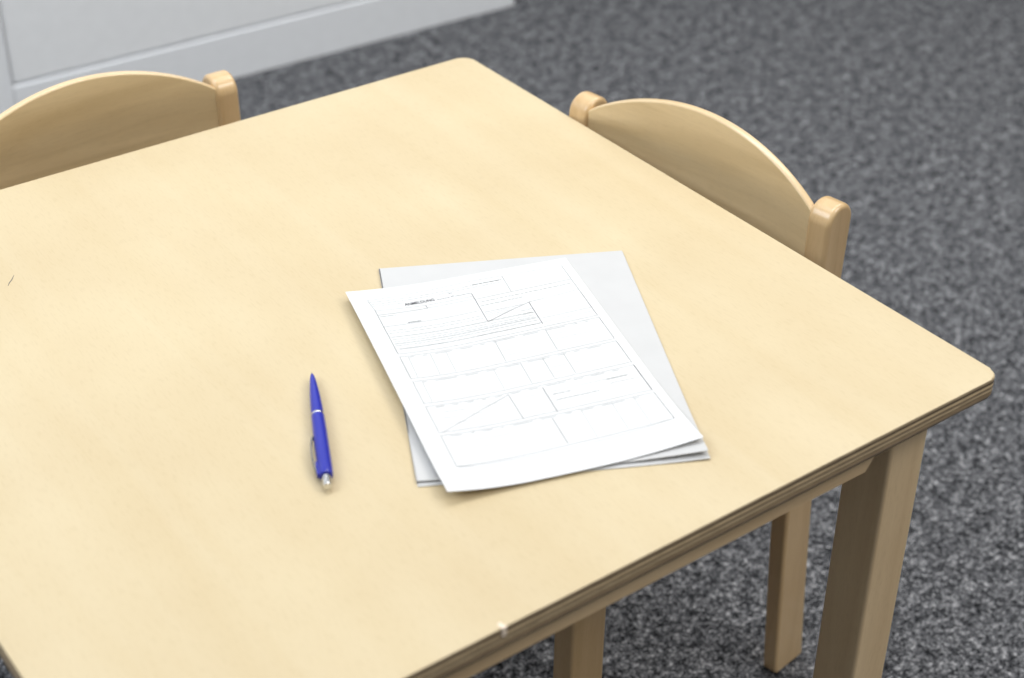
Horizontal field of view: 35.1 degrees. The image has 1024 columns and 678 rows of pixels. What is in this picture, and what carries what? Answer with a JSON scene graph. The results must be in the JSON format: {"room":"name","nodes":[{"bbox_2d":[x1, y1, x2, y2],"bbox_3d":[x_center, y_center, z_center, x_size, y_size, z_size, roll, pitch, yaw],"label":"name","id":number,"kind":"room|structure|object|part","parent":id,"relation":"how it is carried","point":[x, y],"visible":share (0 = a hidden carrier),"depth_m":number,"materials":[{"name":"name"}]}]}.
{"room":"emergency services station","nodes":[
{"label":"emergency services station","id":0,"kind":"room"},
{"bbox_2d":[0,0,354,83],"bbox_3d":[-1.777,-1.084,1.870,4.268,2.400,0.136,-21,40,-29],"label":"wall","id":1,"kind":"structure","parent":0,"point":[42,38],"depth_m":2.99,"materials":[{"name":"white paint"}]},
{"bbox_2d":[0,20,14,113],"bbox_3d":[-1.246,-1.244,2.117,0.848,2.400,0.021,-21,40,-29],"label":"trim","id":2,"kind":"structure","parent":1,"relation":"attached to","point":[7,100],"depth_m":2.92,"materials":[{"name":"white paint"}]},
{"bbox_2d":[12,0,513,103],"bbox_3d":[-0.455,-0.595,3.231,1.110,0.094,0.021,-21,40,-29],"label":"baseboard","id":3,"kind":"structure","parent":1,"relation":"attached to","point":[249,50],"depth_m":3.23,"materials":[{"name":"white paint"}]},
{"bbox_2d":[0,0,1023,677],"bbox_3d":[-0.149,-0.260,2.871,7.600,0.050,7.800,-22,40,-30],"label":"floor","id":4,"kind":"structure","parent":0,"point":[907,114],"depth_m":2.89,"materials":[{"name":"grey carpet"}]},
{"bbox_2d":[0,70,240,189],"bbox_3d":[-0.372,0.062,1.760,0.350,0.655,0.345,-23,41,-30],"label":"chair","id":5,"kind":"object","parent":4,"relation":"on","point":[85,120],"visible":0.28,"depth_m":1.70,"materials":[{"name":"brown wood"}]},
{"bbox_3d":[-0.328,-0.038,1.941,0.030,0.620,0.071,-23,41,-30],"label":"leg","id":6,"kind":"part","parent":5,"relation":"part of","materials":[{"name":"brown wood"}]},
{"bbox_2d":[0,58,994,677],"bbox_3d":[-0.145,0.227,1.572,0.791,0.597,0.778,-22,40,-30],"label":"table","id":7,"kind":"object","parent":4,"relation":"on","point":[168,310],"visible":0.94,"depth_m":1.32,"materials":[{"name":"brown wood"}]},
{"bbox_2d":[310,372,332,489],"bbox_3d":[-0.152,0.069,1.263,0.015,0.011,0.149,-5,35,-9],"label":"ballpoint pen","id":8,"kind":"object","parent":7,"relation":"on","point":[323,470],"visible":1,"depth_m":1.24,"materials":[{"name":"blue plastic"}]},
{"bbox_2d":[379,250,709,486],"bbox_3d":[0.016,0.013,1.354,0.226,0.006,0.313,-5,34,-8],"label":"paper stack","id":9,"kind":"object","parent":7,"relation":"on","point":[608,276],"visible":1,"depth_m":1.41,"materials":[{"name":"white paper"}]},
{"bbox_2d":[345,258,702,491],"bbox_3d":[0.001,0.019,1.338,0.208,0.008,0.294,-11,36,-17],"label":"registration form","id":10,"kind":"object","parent":9,"relation":"on","point":[518,374],"visible":1,"depth_m":1.32,"materials":[{"name":"white paper"}]},
{"bbox_3d":[0.324,0.276,1.526,0.053,0.578,0.049,-22,40,-30],"label":"leg","id":11,"kind":"part","parent":7,"relation":"part of","materials":[{"name":"brown wood"}]},
{"bbox_2d":[553,91,850,677],"bbox_3d":[0.083,0.104,1.708,0.393,0.655,0.350,-28,44,-36],"label":"chair","id":12,"kind":"object","parent":4,"relation":"on","point":[698,148],"visible":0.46,"depth_m":1.63,"materials":[{"name":"brown wood"}]},
{"bbox_3d":[0.065,0.361,1.619,0.048,0.328,0.026,-28,44,-36],"label":"leg","id":13,"kind":"part","parent":12,"relation":"part of","materials":[{"name":"brown wood"}]},
{"bbox_3d":[0.086,-0.009,1.906,0.072,0.620,0.030,-28,44,-36],"label":"leg","id":14,"kind":"part","parent":12,"relation":"part of","materials":[{"name":"brown wood"}]},
{"bbox_3d":[0.190,-0.151,1.659,0.022,0.175,0.297,-28,44,-36],"label":"backrest","id":15,"kind":"part","parent":12,"relation":"part of","materials":[{"name":"brown wood"}]},
{"bbox_3d":[0.309,0.121,1.718,0.071,0.620,0.030,-28,44,-36],"label":"leg","id":16,"kind":"part","parent":12,"relation":"part of","materials":[{"name":"brown wood"}]}
]}

